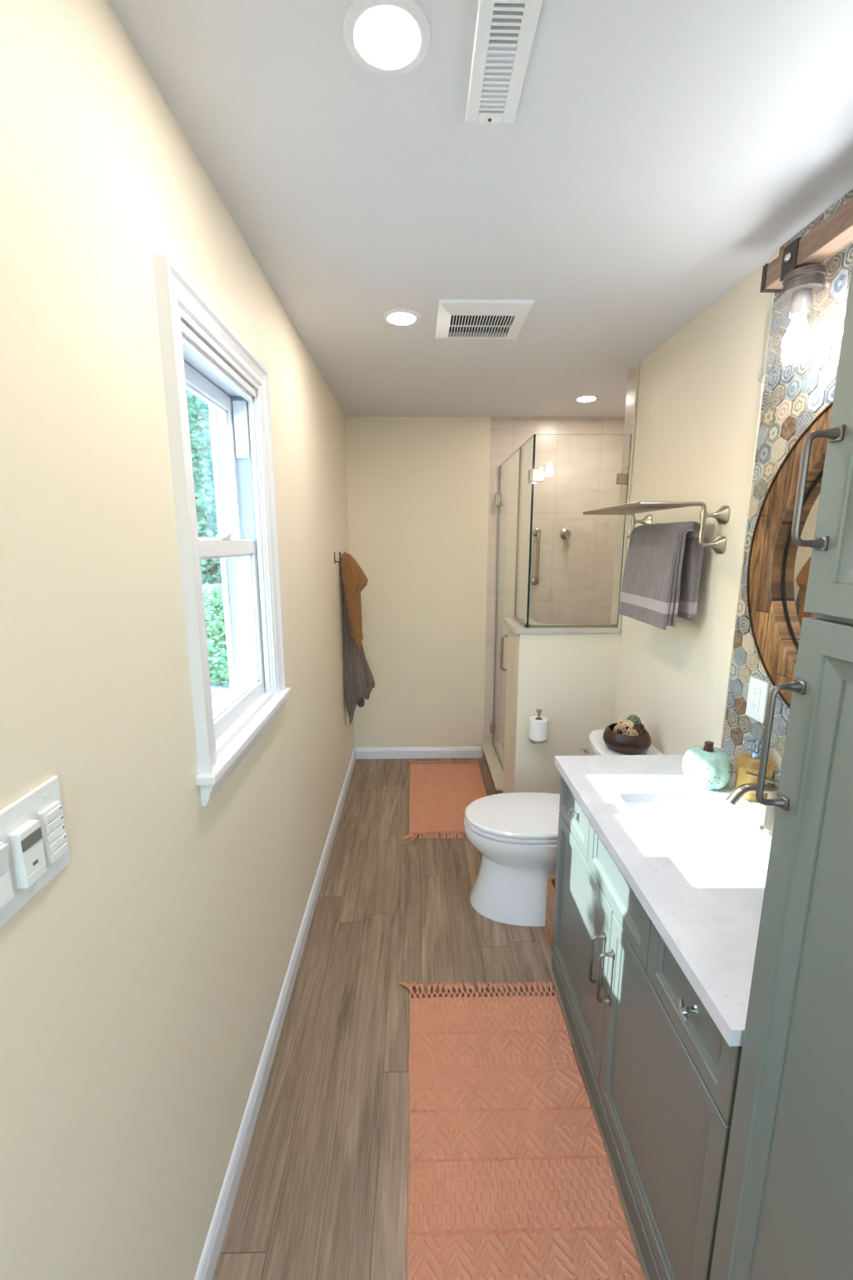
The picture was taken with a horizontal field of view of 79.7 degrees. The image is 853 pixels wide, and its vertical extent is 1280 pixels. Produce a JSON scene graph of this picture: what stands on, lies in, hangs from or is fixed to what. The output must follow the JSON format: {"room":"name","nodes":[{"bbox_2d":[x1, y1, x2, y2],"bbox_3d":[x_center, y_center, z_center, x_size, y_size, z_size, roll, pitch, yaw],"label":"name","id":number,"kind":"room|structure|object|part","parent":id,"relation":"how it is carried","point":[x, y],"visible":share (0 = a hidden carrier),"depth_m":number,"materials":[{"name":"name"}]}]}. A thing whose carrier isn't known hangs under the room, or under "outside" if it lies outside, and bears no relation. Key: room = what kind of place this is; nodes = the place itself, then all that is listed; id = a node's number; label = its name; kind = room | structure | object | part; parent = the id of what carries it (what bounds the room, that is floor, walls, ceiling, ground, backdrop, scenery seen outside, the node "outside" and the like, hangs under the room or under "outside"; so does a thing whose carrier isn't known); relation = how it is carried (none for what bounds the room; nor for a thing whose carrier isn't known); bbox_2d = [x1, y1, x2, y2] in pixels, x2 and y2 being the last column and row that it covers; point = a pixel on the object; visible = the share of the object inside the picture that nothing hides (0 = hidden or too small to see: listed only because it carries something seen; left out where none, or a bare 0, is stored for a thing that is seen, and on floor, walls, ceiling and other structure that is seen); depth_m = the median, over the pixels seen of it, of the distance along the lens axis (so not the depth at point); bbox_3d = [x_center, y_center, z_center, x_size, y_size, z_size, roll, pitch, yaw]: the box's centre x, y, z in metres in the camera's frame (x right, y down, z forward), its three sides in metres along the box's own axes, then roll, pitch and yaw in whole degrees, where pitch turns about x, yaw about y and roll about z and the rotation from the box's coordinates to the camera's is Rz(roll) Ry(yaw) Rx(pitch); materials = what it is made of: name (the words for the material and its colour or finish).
{"room":"bathroom","nodes":[
{"label":"bathroom","id":0,"kind":"room"},
{"bbox_2d":[0,0,354,1279],"bbox_3d":[-0.562,0.196,1.341,0.125,2.540,5.020,0,11,-1],"label":"wall","id":1,"kind":"structure","parent":0,"point":[141,986],"depth_m":0.82,"materials":[{"name":"beige paint"}]},
{"bbox_2d":[0,775,70,927],"bbox_3d":[-0.476,0.241,0.601,0.020,0.125,0.116,0,11,-1],"label":"switch plate","id":2,"kind":"object","parent":1,"relation":"attached to","point":[34,849],"visible":1,"depth_m":0.60,"materials":[{"name":"white plastic"}]},
{"bbox_2d":[8,820,47,888],"bbox_3d":[-0.473,0.254,0.607,0.014,0.070,0.033,0,11,-1],"label":"switch","id":3,"kind":"object","parent":2,"relation":"attached to","point":[27,861],"depth_m":0.60,"materials":[{"name":"white plastic"}]},
{"bbox_2d":[152,254,291,805],"bbox_3d":[-0.554,-0.226,1.341,0.185,1.081,0.684,0,11,-1],"label":"window","id":4,"kind":"structure","parent":1,"relation":"in","point":[246,543],"depth_m":1.40,"materials":[{"name":"white paint"}]},
{"bbox_3d":[-0.584,-0.440,1.297,0.036,0.455,0.503,0,11,-1],"label":"sash","id":5,"kind":"part","parent":4,"relation":"part of","materials":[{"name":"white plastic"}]},
{"bbox_3d":[-0.564,-0.226,1.338,0.136,0.930,0.535,0,11,-1],"label":"frame","id":6,"kind":"part","parent":4,"relation":"part of","materials":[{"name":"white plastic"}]},
{"bbox_3d":[-0.541,-0.022,1.378,0.036,0.490,0.503,0,11,-1],"label":"sash","id":7,"kind":"part","parent":4,"relation":"part of","materials":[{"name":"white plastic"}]},
{"bbox_3d":[-0.554,0.233,1.429,0.185,0.035,0.684,0,11,-1],"label":"sill","id":8,"kind":"part","parent":4,"relation":"part of","materials":[{"name":"white paint"}]},
{"bbox_2d":[194,747,356,1279],"bbox_3d":[-0.492,1.304,1.540,0.014,0.088,4.750,0,11,-1],"label":"baseboard","id":9,"kind":"structure","parent":1,"relation":"attached to","point":[212,1249],"depth_m":1.50,"materials":[{"name":"white paint"}]},
{"bbox_2d":[334,552,340,563],"bbox_3d":[-0.514,-0.474,2.954,0.038,0.066,0.020,0,11,-1],"label":"double hook","id":10,"kind":"object","parent":1,"relation":"attached to","point":[335,561],"visible":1,"depth_m":2.95,"materials":[{"name":"grey metal"}]},
{"bbox_2d":[212,757,649,1279],"bbox_3d":[0.263,1.394,1.572,1.525,0.100,4.750,0,11,-1],"label":"floor","id":11,"kind":"structure","parent":0,"point":[322,1191],"depth_m":1.69,"materials":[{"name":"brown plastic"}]},
{"bbox_2d":[400,760,487,839],"bbox_3d":[0.123,0.997,3.323,0.555,0.016,1.043,0,11,-1],"label":"bath rug","id":12,"kind":"object","parent":11,"relation":"on","point":[440,795],"visible":0.86,"depth_m":3.29,"materials":[{"name":"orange fabric"}]},
{"bbox_2d":[398,980,644,1279],"bbox_3d":[0.202,1.401,1.223,0.591,0.016,1.411,0,11,-1],"label":"bath rug","id":13,"kind":"object","parent":11,"relation":"on","point":[511,1177],"visible":1,"depth_m":1.37,"materials":[{"name":"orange fabric"}]},
{"bbox_2d":[545,877,555,949],"bbox_3d":[0.632,1.117,2.050,0.267,0.260,0.150,0,11,-1],"label":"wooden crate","id":14,"kind":"object","parent":11,"relation":"on","point":[551,881],"visible":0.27,"depth_m":2.07,"materials":[{"name":"brown wood"}]},
{"bbox_3d":[0.631,1.103,2.119,0.245,0.260,0.011,0,11,-1],"label":"panel","id":15,"kind":"part","parent":14,"relation":"part of","materials":[{"name":"brown wood"}]},
{"bbox_2d":[463,730,664,926],"bbox_3d":[0.583,0.831,2.290,0.836,0.735,0.448,0,11,-1],"label":"toilet","id":16,"kind":"object","parent":11,"relation":"on","point":[516,834],"visible":0.46,"depth_m":2.20,"materials":[{"name":"white ceramic"}]},
{"bbox_3d":[0.522,1.000,2.321,0.715,0.390,0.376,0,11,-1],"label":"bowl","id":17,"kind":"part","parent":16,"relation":"part of","materials":[{"name":"white ceramic"}]},
{"bbox_3d":[0.465,0.797,2.281,0.589,0.019,0.370,0,11,-1],"label":"seat","id":18,"kind":"part","parent":16,"relation":"part of","materials":[{"name":"white plastic"}]},
{"bbox_3d":[0.466,0.773,2.276,0.588,0.024,0.370,0,11,-1],"label":"lid","id":19,"kind":"part","parent":16,"relation":"part of","materials":[{"name":"white plastic"}]},
{"bbox_3d":[0.745,0.517,2.401,0.023,0.023,0.054,-2,11,-8],"label":"flush lever","id":20,"kind":"part","parent":16,"relation":"part of","materials":[{"name":"silver metal"}]},
{"bbox_3d":[0.870,0.485,2.229,0.261,0.034,0.448,0,11,-1],"label":"tank lid","id":21,"kind":"part","parent":16,"relation":"part of","materials":[{"name":"white ceramic"}]},
{"bbox_2d":[602,722,651,754],"bbox_3d":[0.865,0.426,2.207,0.196,0.088,0.196,0,11,-1],"label":"wooden bowl","id":22,"kind":"object","parent":16,"relation":"on","point":[626,744],"visible":0.87,"depth_m":2.13,"materials":[{"name":"brown wood"}]},
{"bbox_2d":[613,724,626,734],"bbox_3d":[0.830,0.387,2.189,0.054,0.054,0.050,5,12,24],"label":"ball","id":23,"kind":"object","parent":22,"relation":"in","point":[619,728],"visible":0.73,"depth_m":2.17,"materials":[{"name":"beige wicker"}]},
{"bbox_2d":[617,716,627,724],"bbox_3d":[0.858,0.361,2.231,0.050,0.049,0.050,0,11,-1],"label":"ball","id":24,"kind":"object","parent":22,"relation":"in","point":[621,720],"visible":0.48,"depth_m":2.22,"materials":[{"name":"beige wicker"}]},
{"bbox_2d":[621,720,634,731],"bbox_3d":[0.865,0.373,2.193,0.056,0.055,0.056,0,11,-1],"label":"ball","id":25,"kind":"object","parent":22,"relation":"in","point":[628,724],"visible":0.73,"depth_m":2.18,"materials":[{"name":"beige wicker"}]},
{"bbox_2d":[626,729,639,735],"bbox_3d":[0.868,0.402,2.156,0.052,0.052,0.052,0,11,-1],"label":"ball","id":26,"kind":"object","parent":22,"relation":"in","point":[631,732],"visible":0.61,"depth_m":2.14,"materials":[{"name":"beige wicker"}]},
{"bbox_2d":[626,715,641,724],"bbox_3d":[0.901,0.357,2.221,0.062,0.062,0.063,0,11,-1],"label":"ball","id":27,"kind":"object","parent":22,"relation":"in","point":[636,721],"visible":0.59,"depth_m":2.20,"materials":[{"name":"green wicker"}]},
{"bbox_2d":[632,724,644,735],"bbox_3d":[0.900,0.388,2.175,0.060,0.059,0.059,0,11,-1],"label":"ball","id":28,"kind":"object","parent":22,"relation":"in","point":[637,727],"visible":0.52,"depth_m":2.16,"materials":[{"name":"brown wicker"}]},
{"bbox_2d":[550,775,742,1279],"bbox_3d":[0.733,0.951,1.394,0.568,0.838,1.022,0,11,-1],"label":"vanity cabinet","id":29,"kind":"object","parent":11,"relation":"on","point":[662,1076],"visible":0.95,"depth_m":1.17,"materials":[{"name":"grey paint"}]},
{"bbox_3d":[0.475,0.558,1.654,0.032,0.029,0.029,0,11,-1],"label":"knob","id":30,"kind":"part","parent":29,"relation":"part of","materials":[{"name":"silver metal"}]},
{"bbox_3d":[0.490,0.559,1.675,0.020,0.165,0.306,0,11,-1],"label":"drawer","id":31,"kind":"part","parent":29,"relation":"part of","materials":[{"name":"grey paint"}]},
{"bbox_3d":[0.492,0.943,1.646,0.020,0.567,0.507,0,11,-1],"label":"door","id":32,"kind":"part","parent":29,"relation":"part of","materials":[{"name":"grey paint"}]},
{"bbox_3d":[0.468,0.877,1.403,0.039,0.160,0.018,0,11,-1],"label":"handle","id":33,"kind":"part","parent":29,"relation":"part of","materials":[{"name":"grey metal"}]},
{"bbox_3d":[0.469,0.889,1.345,0.039,0.160,0.018,0,11,-1],"label":"handle","id":34,"kind":"part","parent":29,"relation":"part of","materials":[{"name":"grey metal"}]},
{"bbox_3d":[0.497,0.626,1.325,0.020,0.165,0.397,0,11,-1],"label":"drawer","id":35,"kind":"part","parent":29,"relation":"part of","materials":[{"name":"grey paint"}]},
{"bbox_2d":[554,755,771,1046],"bbox_3d":[0.741,0.593,1.325,0.554,0.174,1.037,0,11,-1],"label":"countertop","id":36,"kind":"structure","parent":29,"relation":"on","point":[696,861],"depth_m":1.35,"materials":[{"name":"white stone"}]},
{"bbox_2d":[625,801,769,888],"bbox_3d":[0.722,0.603,1.353,0.286,0.144,0.436,0,11,-1],"label":"basin","id":37,"kind":"object","parent":36,"relation":"in","point":[711,848],"depth_m":1.50,"materials":[{"name":"white ceramic"}]},
{"bbox_2d":[681,740,733,789],"bbox_3d":[0.876,0.383,1.593,0.136,0.137,0.136,0,11,-1],"label":"pumpkin","id":38,"kind":"object","parent":36,"relation":"on","point":[707,767],"visible":1,"depth_m":1.55,"materials":[{"name":"teal ceramic"}]},
{"bbox_3d":[0.878,0.332,1.583,0.033,0.033,0.035,0,11,-1],"label":"stem","id":39,"kind":"part","parent":38,"relation":"part of","materials":[{"name":"brown"}]},
{"bbox_2d":[726,771,779,836],"bbox_3d":[0.851,0.420,1.320,0.153,0.168,0.052,0,11,-1],"label":"faucet","id":40,"kind":"object","parent":36,"relation":"on","point":[738,792],"visible":0.76,"depth_m":1.31,"materials":[{"name":"silver metal"}]},
{"bbox_3d":[0.839,0.397,1.315,0.128,0.059,0.024,0,11,-1],"label":"spout","id":41,"kind":"part","parent":40,"relation":"part of","materials":[{"name":"silver metal"}]},
{"bbox_3d":[0.866,0.359,1.308,0.091,0.043,0.020,0,11,-1],"label":"lever","id":42,"kind":"part","parent":40,"relation":"part of","materials":[{"name":"silver metal"}]},
{"bbox_2d":[734,738,774,801],"bbox_3d":[0.960,0.377,1.502,0.081,0.181,0.070,0,11,-1],"label":"soap dispenser","id":43,"kind":"object","parent":36,"relation":"on","point":[746,762],"visible":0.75,"depth_m":1.48,"materials":[{"name":"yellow glass"}]},
{"bbox_3d":[0.502,1.040,1.147,0.020,0.567,0.503,0,11,-1],"label":"door","id":44,"kind":"part","parent":29,"relation":"part of","materials":[{"name":"grey paint"}]},
{"bbox_3d":[0.489,0.693,0.957,0.032,0.029,0.029,0,11,-1],"label":"knob","id":45,"kind":"part","parent":29,"relation":"part of","materials":[{"name":"silver metal"}]},
{"bbox_3d":[0.504,0.693,0.978,0.020,0.165,0.303,0,11,-1],"label":"drawer","id":46,"kind":"part","parent":29,"relation":"part of","materials":[{"name":"grey paint"}]},
{"bbox_2d":[710,261,852,1279],"bbox_3d":[0.744,0.354,0.466,0.578,2.360,0.552,0,11,-1],"label":"tall cabinet","id":47,"kind":"object","parent":11,"relation":"on","point":[786,1212],"visible":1,"depth_m":0.66,"materials":[{"name":"grey paint"}]},
{"bbox_3d":[0.470,0.141,0.683,0.041,0.182,0.018,0,11,-1],"label":"handle","id":48,"kind":"part","parent":47,"relation":"part of","materials":[{"name":"grey metal"}]},
{"bbox_3d":[0.505,0.722,0.531,0.020,1.424,0.550,0,11,-1],"label":"door","id":49,"kind":"part","parent":47,"relation":"part of","materials":[{"name":"grey paint"}]},
{"bbox_3d":[0.470,-0.182,0.619,0.041,0.146,0.018,0,11,-1],"label":"handle","id":50,"kind":"part","parent":47,"relation":"part of","materials":[{"name":"grey metal"}]},
{"bbox_3d":[0.505,-0.385,0.318,0.020,0.813,0.550,0,11,-1],"label":"door","id":51,"kind":"part","parent":47,"relation":"part of","materials":[{"name":"grey paint"}]},
{"bbox_2d":[108,0,852,417],"bbox_3d":[0.510,-1.114,1.109,2.330,0.120,5.020,0,11,-1],"label":"ceiling","id":52,"kind":"structure","parent":0,"point":[655,155],"depth_m":1.14,"materials":[{"name":"white paint"}]},
{"bbox_2d":[343,0,431,75],"bbox_3d":[-0.065,-0.999,0.847,0.145,0.006,0.145,0,11,-1],"label":"recessed light","id":53,"kind":"object","parent":52,"relation":"in","point":[381,36],"visible":1,"depth_m":0.84,"materials":[{"name":"white paint"}]},
{"bbox_2d":[382,309,420,325],"bbox_3d":[-0.093,-1.204,1.913,0.145,0.006,0.145,0,11,-1],"label":"recessed light","id":54,"kind":"object","parent":52,"relation":"in","point":[394,317],"visible":1,"depth_m":1.90,"materials":[{"name":"white paint"}]},
{"bbox_2d":[435,299,534,339],"bbox_3d":[0.206,-1.200,1.934,0.330,0.022,0.328,0,11,-1],"label":"ceiling vent","id":55,"kind":"object","parent":52,"relation":"in","point":[492,319],"visible":1,"depth_m":1.89,"materials":[{"name":"white plastic"}]},
{"bbox_2d":[465,0,542,123],"bbox_3d":[0.129,-0.988,0.803,0.098,0.011,0.426,0,11,-1],"label":"ceiling vent","id":56,"kind":"object","parent":52,"relation":"in","point":[505,32],"visible":1,"depth_m":0.87,"materials":[{"name":"white plastic"}]},
{"bbox_2d":[574,395,599,402],"bbox_3d":[0.938,-1.412,2.992,0.145,0.006,0.145,0,11,-1],"label":"recessed light","id":57,"kind":"object","parent":52,"relation":"in","point":[584,398],"visible":1,"depth_m":2.98,"materials":[{"name":"white paint"}]},
{"bbox_2d":[345,416,624,757],"bbox_3d":[0.541,-0.268,3.753,2.175,2.540,0.150,0,11,-1],"label":"wall","id":58,"kind":"structure","parent":0,"point":[418,487],"depth_m":3.60,"materials":[{"name":"beige paint"}]},
{"bbox_2d":[356,746,481,759],"bbox_3d":[-0.057,0.855,3.874,0.948,0.088,0.014,0,11,-1],"label":"baseboard","id":59,"kind":"structure","parent":58,"relation":"attached to","point":[400,752],"depth_m":3.87,"materials":[{"name":"white paint"}]},
{"bbox_2d":[481,742,504,789],"bbox_3d":[0.495,0.856,3.526,0.143,0.018,0.720,0,11,-1],"label":"trim","id":60,"kind":"structure","parent":58,"relation":"attached to","point":[495,767],"depth_m":3.55,"materials":[{"name":"beige stone"}]},
{"bbox_2d":[490,434,631,770],"bbox_3d":[0.555,-0.094,3.088,0.452,2.001,1.168,-5,12,-24],"label":"shower enclosure","id":61,"kind":"object","parent":60,"relation":"on","point":[534,474],"visible":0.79,"depth_m":2.64,"materials":[{"name":"clear glass"}]},
{"bbox_3d":[0.479,0.077,3.110,0.059,0.233,0.018,0,11,-1],"label":"handle","id":62,"kind":"part","parent":61,"relation":"part of","materials":[{"name":"silver metal"}]},
{"bbox_3d":[0.509,-0.141,3.331,0.010,2.001,0.701,0,11,-1],"label":"glass door","id":63,"kind":"part","parent":61,"relation":"part of","materials":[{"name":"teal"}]},
{"bbox_3d":[0.519,-0.566,2.717,0.010,0.933,0.335,0,11,-1],"label":"glass panel","id":64,"kind":"part","parent":61,"relation":"part of","materials":[{"name":"teal"}]},
{"bbox_3d":[0.760,-0.536,2.562,0.465,0.933,0.010,0,11,-1],"label":"glass panel","id":65,"kind":"part","parent":61,"relation":"part of","materials":[{"name":"teal"}]},
{"bbox_2d":[483,751,503,794],"bbox_3d":[0.495,0.914,3.537,0.113,0.100,0.720,0,11,-1],"label":"trim","id":66,"kind":"structure","parent":58,"relation":"attached to","point":[496,792],"depth_m":3.48,"materials":[{"name":"brown tile"}]},
{"bbox_2d":[530,528,540,584],"bbox_3d":[0.775,-0.583,3.587,0.060,0.400,0.067,0,11,-1],"label":"grab bar","id":67,"kind":"object","parent":58,"relation":"attached to","point":[537,532],"visible":1,"depth_m":3.57,"materials":[{"name":"silver metal"}]},
{"bbox_3d":[0.775,-0.583,3.587,0.024,0.363,0.067,0,11,-1],"label":"rail","id":68,"kind":"part","parent":67,"relation":"part of","materials":[{"name":"silver metal"}]},
{"bbox_2d":[560,529,570,547],"bbox_3d":[0.975,-0.709,3.564,0.072,0.130,0.072,0,11,-1],"label":"shower valve","id":69,"kind":"object","parent":58,"relation":"attached to","point":[565,533],"visible":1,"depth_m":3.54,"materials":[{"name":"silver metal"}]},
{"bbox_3d":[0.981,-0.688,3.546,0.021,0.095,0.038,-8,14,-37],"label":"lever","id":70,"kind":"part","parent":69,"relation":"part of","materials":[{"name":"silver metal"}]},
{"bbox_2d":[502,364,637,794],"bbox_3d":[1.062,-0.086,2.808,1.170,2.540,0.355,0,11,-1],"label":"wall","id":71,"kind":"structure","parent":0,"point":[572,677],"depth_m":2.70,"materials":[{"name":"beige paint"}]},
{"bbox_2d":[529,709,547,743],"bbox_3d":[0.582,0.461,2.664,0.096,0.210,0.115,0,11,-1],"label":"toilet roll holder","id":72,"kind":"object","parent":71,"relation":"attached to","point":[539,711],"visible":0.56,"depth_m":2.63,"materials":[{"name":"silver metal"}]},
{"bbox_2d":[529,738,547,743],"bbox_3d":[0.582,0.516,2.665,0.096,0.009,0.096,0,11,-1],"label":"tray","id":73,"kind":"object","parent":72,"relation":"on","point":[537,742],"depth_m":2.62,"materials":[{"name":"silver metal"}]},
{"bbox_2d":[529,715,548,741],"bbox_3d":[0.582,0.459,2.654,0.096,0.105,0.096,0,11,-1],"label":"toilet roll","id":74,"kind":"object","parent":72,"relation":"on","point":[538,729],"visible":0.99,"depth_m":2.62,"materials":[{"name":"white paper"}]},
{"bbox_3d":[0.582,0.436,2.650,0.030,0.156,0.030,0,11,-1],"label":"post","id":75,"kind":"part","parent":72,"relation":"part of","materials":[{"name":"silver metal"}]},
{"bbox_2d":[503,617,620,633],"bbox_3d":[0.722,-0.082,2.800,0.540,0.025,0.389,0,11,-1],"label":"trim","id":76,"kind":"structure","parent":71,"relation":"on","point":[512,622],"depth_m":2.61,"materials":[{"name":"grey stone"}]},
{"bbox_2d":[618,362,639,628],"bbox_3d":[0.992,-0.681,2.510,0.010,1.260,0.010,0,11,-1],"label":"trim","id":77,"kind":"structure","parent":71,"relation":"attached to","point":[638,363],"depth_m":2.48,"materials":[{"name":"beige"}]},
{"bbox_2d":[614,253,776,754],"bbox_3d":[1.112,0.305,0.772,0.150,2.540,3.798,0,11,-1],"label":"wall","id":78,"kind":"structure","parent":0,"point":[699,392],"depth_m":1.90,"materials":[{"name":"beige paint"}]},
{"bbox_2d":[583,501,729,554],"bbox_3d":[0.858,-0.437,2.028,0.302,0.176,0.637,0,11,-1],"label":"towel rack","id":79,"kind":"object","parent":78,"relation":"attached to","point":[722,515],"visible":0.8,"depth_m":1.75,"materials":[{"name":"silver metal"}]},
{"bbox_2d":[583,501,692,514],"bbox_3d":[0.811,-0.516,2.013,0.208,0.015,0.577,0,11,-1],"label":"shelf","id":80,"kind":"object","parent":79,"relation":"attached to","point":[632,508],"depth_m":1.89,"materials":[{"name":"silver metal"}]},
{"bbox_2d":[618,521,704,629],"bbox_3d":[0.911,-0.265,2.011,0.132,0.383,0.424,0,11,-1],"label":"bath towel","id":81,"kind":"object","parent":79,"relation":"hanging from","point":[661,584],"visible":0.99,"depth_m":1.88,"materials":[{"name":"grey fabric"}]},
{"bbox_2d":[720,247,779,749],"bbox_3d":[1.012,-0.349,1.609,0.014,1.570,0.008,0,11,-1],"label":"trim","id":82,"kind":"structure","parent":78,"relation":"attached to","point":[764,374],"depth_m":1.59,"materials":[{"name":"beige tile"}]},
{"bbox_2d":[722,201,850,771],"bbox_3d":[1.024,-0.257,1.130,0.008,1.570,0.967,0,11,-1],"label":"tiled wall","id":83,"kind":"structure","parent":78,"relation":"attached to","point":[844,202],"depth_m":1.46,"materials":[{"name":"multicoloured tile"}]},
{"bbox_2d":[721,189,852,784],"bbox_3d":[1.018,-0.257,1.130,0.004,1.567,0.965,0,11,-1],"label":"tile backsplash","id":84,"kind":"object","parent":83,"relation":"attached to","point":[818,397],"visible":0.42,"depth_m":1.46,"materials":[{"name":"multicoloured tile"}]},
{"bbox_2d":[745,675,769,723],"bbox_3d":[1.004,0.181,1.553,0.011,0.126,0.082,0,11,-1],"label":"wall outlet","id":85,"kind":"object","parent":84,"relation":"attached to","point":[758,691],"visible":1,"depth_m":1.54,"materials":[{"name":"white plastic"}]},
{"bbox_2d":[750,686,761,712],"bbox_3d":[1.001,0.181,1.553,0.004,0.070,0.035,0,11,-1],"label":"receptacle","id":86,"kind":"object","parent":85,"relation":"attached to","point":[756,692],"depth_m":1.55,"materials":[{"name":"white plastic"}]},
{"bbox_2d":[746,401,833,709],"bbox_3d":[0.995,-0.159,1.117,0.041,0.849,0.849,0,11,-1],"label":"round mirror","id":87,"kind":"object","parent":84,"relation":"attached to","point":[778,568],"visible":0.57,"depth_m":1.41,"materials":[{"name":"brown wood"}]},
{"bbox_2d":[784,474,823,646],"bbox_3d":[1.014,-0.159,1.118,0.003,0.644,0.644,0,11,-1],"label":"mirror glass","id":88,"kind":"object","parent":87,"relation":"attached to","point":[797,558],"depth_m":1.38,"materials":[{"name":"silver mirror"}]},
{"bbox_2d":[758,197,852,380],"bbox_3d":[0.939,-0.786,1.018,0.155,0.330,0.760,0,11,-1],"label":"vanity light","id":89,"kind":"object","parent":84,"relation":"attached to","point":[799,273],"visible":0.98,"depth_m":1.24,"materials":[{"name":"brown wood"}]},
{"bbox_3d":[0.930,-0.765,1.282,0.058,0.097,0.058,0,11,-1],"label":"bulb","id":90,"kind":"part","parent":89,"relation":"part of","materials":[{"name":"white glass"}]},
{"bbox_2d":[758,263,836,380],"bbox_3d":[0.930,-0.789,1.277,0.148,0.238,0.148,0,11,-1],"label":"jar","id":91,"kind":"object","parent":89,"relation":"on","point":[801,282],"depth_m":1.26,"materials":[{"name":"clear glass"}]},
{"bbox_2d":[836,255,852,344],"bbox_3d":[0.935,-0.740,1.027,0.148,0.238,0.148,0,11,-1],"label":"jar","id":92,"kind":"object","parent":89,"relation":"on","point":[849,272],"depth_m":1.07,"materials":[{"name":"clear glass"}]},
{"label":"outside","id":93,"kind":"structure","parent":0,"visible":0},
{"bbox_3d":[-5.191,0.648,10.209,50.000,0.100,60.000,0,11,-1],"label":"ground","id":94,"kind":"structure","parent":93,"visible":0},
{"bbox_2d":[186,392,217,575],"bbox_3d":[-4.971,-6.197,14.485,7.297,12.339,3.410,1,11,4],"label":"leafy tree","id":95,"kind":"object","parent":94,"relation":"on","point":[198,417],"visible":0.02,"depth_m":13.99,"materials":[{"name":"green plant"}]},
{"bbox_2d":[185,389,226,664],"bbox_3d":[-3.712,-2.425,9.054,2.776,6.375,1.999,0,11,-1],"label":"leafy tree","id":96,"kind":"object","parent":94,"relation":"on","point":[208,567],"visible":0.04,"depth_m":8.38,"materials":[{"name":"green plant"}]},
{"bbox_2d":[202,582,229,685],"bbox_3d":[-2.608,0.244,6.718,1.663,2.021,1.318,2,11,8],"label":"round shrub","id":97,"kind":"object","parent":94,"relation":"on","point":[212,593],"visible":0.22,"depth_m":6.21,"materials":[{"name":"green plant"}]},
{"bbox_3d":[-0.518,-0.514,3.161,0.038,0.066,0.020,0,11,-1],"label":"double hook","id":98,"kind":"object","parent":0,"visible":0},
{"bbox_2d":[340,553,368,652],"bbox_3d":[-0.446,-0.222,3.167,0.158,0.618,0.104,7,13,31],"label":"towel","id":99,"kind":"object","parent":98,"relation":"hanging from","point":[354,579],"visible":1,"depth_m":3.12,"materials":[{"name":"orange fabric"}]},
{"bbox_2d":[341,576,374,724],"bbox_3d":[-0.437,0.020,3.308,0.193,1.098,0.200,0,11,-1],"label":"hanging towel","id":100,"kind":"object","parent":98,"relation":"hanging from","point":[359,682],"visible":0.66,"depth_m":3.29,"materials":[{"name":"fabric"}]},
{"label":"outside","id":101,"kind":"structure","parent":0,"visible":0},
{"bbox_2d":[210,666,229,703],"bbox_3d":[-3.379,1.289,2.830,5.340,0.130,9.200,0,11,-1],"label":"deck","id":102,"kind":"object","parent":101,"point":[217,691],"depth_m":6.11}
]}

